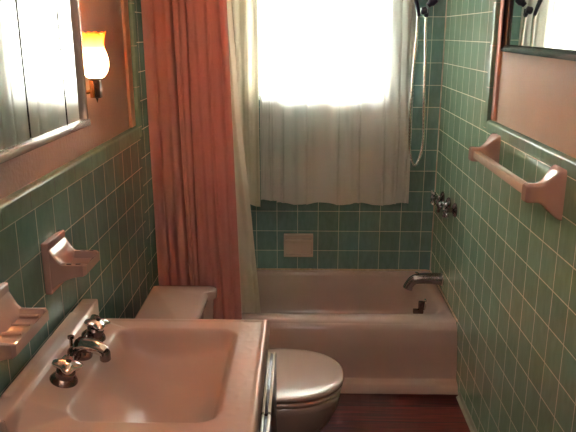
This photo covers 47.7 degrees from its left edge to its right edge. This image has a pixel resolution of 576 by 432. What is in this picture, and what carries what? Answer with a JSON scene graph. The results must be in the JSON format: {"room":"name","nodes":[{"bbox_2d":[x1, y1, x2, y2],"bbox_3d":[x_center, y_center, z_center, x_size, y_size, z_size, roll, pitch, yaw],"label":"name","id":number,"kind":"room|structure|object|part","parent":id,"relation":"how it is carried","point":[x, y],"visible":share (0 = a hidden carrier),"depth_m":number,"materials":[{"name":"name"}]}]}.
{"room":"bathroom","nodes":[
{"label":"bathroom","id":0,"kind":"room"},
{"bbox_2d":[0,0,158,396],"bbox_3d":[-0.670,-0.044,1.417,0.144,2.420,4.222,0,16,1],"label":"wall","id":1,"kind":"structure","parent":0,"point":[92,183],"depth_m":2.01,"materials":[{"name":"paint"}]},
{"bbox_2d":[0,282,48,360],"bbox_3d":[-0.554,0.231,1.296,0.098,0.145,0.177,0,16,1],"label":"soap dish","id":2,"kind":"object","parent":1,"relation":"attached to","point":[19,325],"visible":1,"depth_m":1.31,"materials":[{"name":"ceramic"}]},
{"bbox_3d":[-0.594,0.231,1.297,0.018,0.145,0.177,0,16,1],"label":"plate","id":3,"kind":"part","parent":2,"relation":"part of","materials":[{"name":"ceramic"}]},
{"bbox_2d":[0,0,90,163],"bbox_3d":[-0.555,-0.462,1.214,0.138,0.666,0.593,0,16,1],"label":"mirror","id":4,"kind":"object","parent":1,"relation":"attached to","point":[43,95],"visible":1,"depth_m":1.30,"materials":[{"name":"silver"}]},
{"bbox_3d":[-0.502,-0.430,1.076,0.005,0.645,0.202,0,16,1],"label":"mirror door","id":5,"kind":"part","parent":4,"relation":"part of","materials":[{"name":"silver metal"}]},
{"bbox_3d":[-0.497,-0.485,1.272,0.005,0.645,0.201,0,16,1],"label":"mirror door","id":6,"kind":"part","parent":4,"relation":"part of","materials":[{"name":"silver metal"}]},
{"bbox_3d":[-0.495,-0.149,1.301,0.018,0.016,0.593,0,16,1],"label":"rail","id":7,"kind":"part","parent":4,"relation":"part of","materials":[{"name":"beige"}]},
{"bbox_3d":[-0.494,-0.527,1.423,0.005,0.645,0.107,0,16,1],"label":"mirror door","id":8,"kind":"part","parent":4,"relation":"part of","materials":[{"name":"silver metal"}]},
{"bbox_3d":[-0.489,-0.545,1.479,0.018,0.650,0.009,0,16,1],"label":"rail","id":9,"kind":"part","parent":4,"relation":"part of","materials":[{"name":"beige"}]},
{"bbox_3d":[-0.491,-0.549,1.493,0.014,0.650,0.006,0,16,1],"label":"rail","id":10,"kind":"part","parent":4,"relation":"part of","materials":[{"name":"beige"}]},
{"bbox_2d":[41,230,99,294],"bbox_3d":[-0.543,0.115,1.643,0.105,0.132,0.122,0,16,1],"label":"soap dish","id":11,"kind":"object","parent":1,"relation":"attached to","point":[61,262],"visible":1,"depth_m":1.60,"materials":[{"name":"ceramic"}]},
{"bbox_3d":[-0.586,0.114,1.644,0.018,0.132,0.122,0,16,1],"label":"plate","id":12,"kind":"part","parent":11,"relation":"part of","materials":[{"name":"ceramic"}]},
{"bbox_2d":[81,31,108,102],"bbox_3d":[-0.551,-0.405,1.779,0.124,0.191,0.075,0,16,1],"label":"wall sconce","id":13,"kind":"object","parent":1,"relation":"attached to","point":[96,62],"visible":0.87,"depth_m":1.75,"materials":[{"name":"white glass"}]},
{"bbox_3d":[-0.527,-0.436,1.770,0.077,0.127,0.075,0,16,1],"label":"lamp shade","id":14,"kind":"part","parent":13,"relation":"part of","materials":[{"name":"white glass"}]},
{"bbox_2d":[121,0,135,127],"bbox_3d":[-0.593,-0.925,2.322,0.013,1.214,0.055,0,16,1],"label":"trim","id":15,"kind":"structure","parent":1,"relation":"attached to","point":[124,3],"depth_m":2.41,"materials":[{"name":"pink paint"}]},
{"bbox_3d":[0.092,-1.126,2.347,1.330,0.025,0.025,0,16,1],"label":"curtain rod","id":16,"kind":"object","parent":1,"relation":"attached to","visible":0},
{"bbox_2d":[141,0,241,319],"bbox_3d":[-0.374,-0.217,2.616,0.364,1.865,0.056,0,16,1],"label":"shower curtain","id":17,"kind":"object","parent":16,"relation":"hanging from","point":[186,44],"visible":0.77,"depth_m":2.59,"materials":[{"name":"fabric"}]},
{"bbox_2d":[227,0,260,312],"bbox_3d":[-0.324,-0.309,2.868,0.391,1.825,0.090,0,16,1],"label":"liner","id":18,"kind":"object","parent":16,"relation":"hanging from","point":[250,301],"visible":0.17,"depth_m":2.96,"materials":[{"name":"fabric"}]},
{"bbox_2d":[250,0,445,269],"bbox_3d":[0.111,-0.594,3.375,1.618,2.420,0.120,0,16,1],"label":"wall","id":19,"kind":"structure","parent":0,"point":[355,235],"depth_m":3.48,"materials":[{"name":"tile"}]},
{"bbox_2d":[257,0,259,99],"bbox_3d":[0.162,-1.006,3.249,0.640,0.838,0.129,0,16,1],"label":"window","id":20,"kind":"structure","parent":19,"relation":"in","point":[257,0],"depth_m":3.31,"materials":[{"name":"white glass"}]},
{"bbox_2d":[259,0,276,200],"bbox_3d":[-0.095,-0.762,3.229,0.096,1.418,0.019,0,16,1],"label":"window curtain","id":21,"kind":"object","parent":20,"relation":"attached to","point":[266,45],"visible":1,"depth_m":3.28,"materials":[{"name":"white fabric"}]},
{"bbox_2d":[284,233,312,256],"bbox_3d":[0.056,0.158,3.506,0.158,0.125,0.042,0,16,1],"label":"soap dish","id":22,"kind":"object","parent":19,"relation":"attached to","point":[295,244],"visible":1,"depth_m":3.51,"materials":[{"name":"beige ceramic"}]},
{"bbox_2d":[284,254,312,256],"bbox_3d":[0.056,0.211,3.518,0.156,0.016,0.036,0,16,1],"label":"tray","id":23,"kind":"object","parent":22,"relation":"on","point":[285,255],"depth_m":3.50,"materials":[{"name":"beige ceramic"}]},
{"bbox_3d":[0.057,0.153,3.522,0.150,0.117,0.008,0,16,1],"label":"plate","id":24,"kind":"part","parent":22,"relation":"part of","materials":[{"name":"pink ceramic"}]},
{"bbox_3d":[0.136,-1.447,3.009,1.070,0.017,0.017,0,16,1],"label":"curtain rod","id":25,"kind":"object","parent":19,"relation":"attached to","visible":0},
{"bbox_2d":[232,0,259,206],"bbox_3d":[-0.237,-0.739,3.189,0.186,1.440,0.039,0,16,1],"label":"window curtain","id":26,"kind":"object","parent":25,"relation":"hanging from","point":[245,18],"visible":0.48,"depth_m":3.21,"materials":[{"name":"fabric"}]},
{"bbox_2d":[273,0,416,205],"bbox_3d":[0.273,-0.746,3.203,0.706,1.434,0.034,0,16,1],"label":"window curtain","id":27,"kind":"object","parent":25,"relation":"hanging from","point":[343,68],"visible":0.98,"depth_m":3.25,"materials":[{"name":"white fabric"}]},
{"bbox_2d":[319,393,469,431],"bbox_3d":[0.066,1.189,1.684,1.618,0.100,4.342,0,16,1],"label":"floor","id":28,"kind":"structure","parent":0,"point":[354,412],"depth_m":2.74,"materials":[{"name":"red wood"}]},
{"bbox_2d":[134,285,343,431],"bbox_3d":[-0.159,0.623,2.358,0.719,0.627,0.443,0,16,1],"label":"toilet","id":29,"kind":"object","parent":28,"relation":"on","point":[309,383],"visible":0.41,"depth_m":2.28,"materials":[{"name":"beige"}]},
{"bbox_3d":[-0.395,0.337,2.284,0.247,0.037,0.443,0,16,1],"label":"tank lid","id":30,"kind":"part","parent":29,"relation":"part of","materials":[{"name":"beige"}]},
{"bbox_3d":[-0.399,0.479,2.324,0.232,0.262,0.419,0,16,1],"label":"tank","id":31,"kind":"part","parent":29,"relation":"part of","materials":[{"name":"beige"}]},
{"bbox_3d":[-0.009,0.565,2.341,0.420,0.019,0.368,0,16,1],"label":"lid","id":32,"kind":"part","parent":29,"relation":"part of","materials":[{"name":"beige"}]},
{"bbox_3d":[-0.027,0.761,2.396,0.434,0.340,0.354,0,16,1],"label":"bowl","id":33,"kind":"part","parent":29,"relation":"part of","materials":[{"name":"beige"}]},
{"bbox_3d":[-0.011,0.587,2.346,0.416,0.016,0.364,0,16,1],"label":"seat","id":34,"kind":"part","parent":29,"relation":"part of","materials":[{"name":"beige"}]},
{"bbox_2d":[259,352,276,431],"bbox_3d":[-0.304,0.758,1.657,0.531,0.746,0.568,0,16,1],"label":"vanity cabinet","id":35,"kind":"object","parent":28,"relation":"on","point":[268,419],"visible":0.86,"depth_m":1.66,"materials":[{"name":"silver metal"}]},
{"bbox_2d":[0,299,269,431],"bbox_3d":[-0.322,0.397,1.566,0.531,0.179,0.607,0,16,1],"label":"sink","id":36,"kind":"object","parent":35,"relation":"in","point":[161,375],"visible":0.92,"depth_m":1.58,"materials":[{"name":"pink ceramic"}]},
{"bbox_2d":[49,314,110,387],"bbox_3d":[-0.473,0.316,1.544,0.116,0.066,0.281,0,16,1],"label":"faucet","id":37,"kind":"object","parent":36,"relation":"on","point":[90,342],"visible":1,"depth_m":1.52,"materials":[{"name":"silver metal"}]},
{"bbox_3d":[-0.485,0.328,1.435,0.052,0.029,0.054,8,18,27],"label":"handle","id":38,"kind":"part","parent":37,"relation":"part of","materials":[{"name":"silver metal"}]},
{"bbox_3d":[-0.523,0.300,1.573,0.016,0.031,0.017,0,16,1],"label":"pop knob","id":39,"kind":"part","parent":37,"relation":"part of","materials":[{"name":"silver metal"}]},
{"bbox_3d":[-0.499,0.316,1.559,0.058,0.056,0.060,0,16,1],"label":"spout","id":40,"kind":"part","parent":37,"relation":"part of","materials":[{"name":"silver metal"}]},
{"bbox_3d":[-0.465,0.313,1.539,0.095,0.046,0.038,8,18,27],"label":"spout","id":41,"kind":"part","parent":37,"relation":"part of","materials":[{"name":"silver metal"}]},
{"bbox_3d":[-0.480,0.270,1.643,0.052,0.029,0.054,3,16,11],"label":"handle","id":42,"kind":"part","parent":37,"relation":"part of","materials":[{"name":"silver metal"}]},
{"bbox_3d":[-0.057,0.789,1.499,0.031,0.590,0.252,0,16,1],"label":"door","id":43,"kind":"part","parent":35,"relation":"part of","materials":[{"name":"silver metal"}]},
{"bbox_2d":[242,268,457,394],"bbox_3d":[0.106,0.537,3.239,1.332,0.312,0.766,0,16,1],"label":"bathtub","id":44,"kind":"object","parent":28,"relation":"on","point":[386,337],"visible":0.65,"depth_m":2.94,"materials":[{"name":"ceramic"}]},
{"bbox_2d":[242,270,455,323],"bbox_3d":[0.103,0.507,3.282,1.324,0.260,0.649,0,16,1],"label":"basin","id":45,"kind":"object","parent":44,"relation":"in","point":[285,296],"depth_m":3.54,"materials":[{"name":"ceramic"}]},
{"bbox_3d":[0.659,0.461,3.296,0.052,0.066,0.024,0,16,1],"label":"trip lever","id":46,"kind":"part","parent":44,"relation":"part of","materials":[{"name":"silver metal"}]},
{"bbox_3d":[0.690,0.447,3.299,0.016,0.060,0.060,0,16,1],"label":"overflow plate","id":47,"kind":"part","parent":44,"relation":"part of","materials":[{"name":"silver metal"}]},
{"bbox_2d":[431,0,575,431],"bbox_3d":[0.803,-0.036,1.386,0.144,2.420,4.222,0,16,1],"label":"wall","id":48,"kind":"structure","parent":0,"point":[508,265],"depth_m":2.23,"materials":[{"name":"tile"}]},
{"bbox_2d":[408,0,437,165],"bbox_3d":[0.627,-0.663,2.993,0.320,0.897,0.113,-9,18,-28],"label":"shower","id":49,"kind":"object","parent":48,"relation":"attached to","point":[424,11],"visible":1,"depth_m":3.02,"materials":[{"name":"silver metal"}]},
{"bbox_3d":[0.561,-0.970,2.882,0.025,0.163,0.090,12,20,37],"label":"handset handle","id":50,"kind":"part","parent":49,"relation":"part of","materials":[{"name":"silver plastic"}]},
{"bbox_2d":[403,272,443,290],"bbox_3d":[0.672,0.323,3.244,0.198,0.097,0.068,0,16,1],"label":"tub spout","id":51,"kind":"object","parent":48,"relation":"attached to","point":[417,278],"visible":1,"depth_m":3.22,"materials":[{"name":"silver metal"}]},
{"bbox_2d":[430,190,444,204],"bbox_3d":[0.739,-0.090,3.236,0.063,0.073,0.073,0,16,1],"label":"tub valve","id":52,"kind":"object","parent":48,"relation":"attached to","point":[433,197],"visible":0.84,"depth_m":3.22,"materials":[{"name":"silver metal"}]},
{"bbox_3d":[0.719,-0.090,3.236,0.023,0.073,0.073,0,16,1],"label":"handle","id":53,"kind":"part","parent":52,"relation":"part of","materials":[{"name":"silver metal"}]},
{"bbox_2d":[430,0,446,269],"bbox_3d":[0.773,-0.719,3.262,0.009,2.100,0.009,0,16,1],"label":"trim","id":54,"kind":"structure","parent":48,"relation":"attached to","point":[446,0],"depth_m":3.33,"materials":[{"name":"green tile"}]},
{"bbox_2d":[436,195,450,212],"bbox_3d":[0.737,-0.057,3.105,0.061,0.088,0.088,0,16,1],"label":"tub valve","id":55,"kind":"object","parent":48,"relation":"attached to","point":[439,203],"visible":0.82,"depth_m":3.09,"materials":[{"name":"silver metal"}]},
{"bbox_3d":[0.718,-0.057,3.106,0.023,0.088,0.088,0,16,1],"label":"handle","id":56,"kind":"part","parent":55,"relation":"part of","materials":[{"name":"silver metal"}]},
{"bbox_2d":[442,202,456,217],"bbox_3d":[0.735,-0.027,2.973,0.059,0.081,0.081,0,16,1],"label":"tub valve","id":57,"kind":"object","parent":48,"relation":"attached to","point":[446,210],"visible":1,"depth_m":2.96,"materials":[{"name":"silver metal"}]},
{"bbox_3d":[0.717,-0.027,2.974,0.023,0.081,0.081,0,16,1],"label":"handle","id":58,"kind":"part","parent":57,"relation":"part of","materials":[{"name":"silver metal"}]},
{"bbox_2d":[456,391,477,431],"bbox_3d":[0.714,1.235,1.279,0.016,0.030,3.325,0,16,1],"label":"baseboard","id":59,"kind":"structure","parent":48,"relation":"attached to","point":[465,411],"depth_m":2.73,"materials":[{"name":"beige tile"}]},
{"bbox_2d":[491,0,504,120],"bbox_3d":[0.774,-0.932,2.299,0.012,1.188,0.038,0,16,1],"label":"trim","id":60,"kind":"structure","parent":48,"relation":"attached to","point":[498,50],"depth_m":2.40,"materials":[{"name":"pink paint"}]},
{"bbox_2d":[468,133,566,220],"bbox_3d":[0.699,-0.146,2.075,0.094,0.140,0.692,0,16,1],"label":"towel bar","id":61,"kind":"object","parent":48,"relation":"attached to","point":[549,192],"visible":1,"depth_m":1.78,"materials":[{"name":"ceramic"}]},
{"bbox_2d":[501,0,575,60],"bbox_3d":[0.707,-0.717,1.752,0.024,0.560,1.000,2,16,6],"label":"framed mirror","id":62,"kind":"object","parent":48,"relation":"attached to","point":[542,28],"visible":1,"depth_m":1.84,"materials":[{"name":"black mirror"}]}
]}

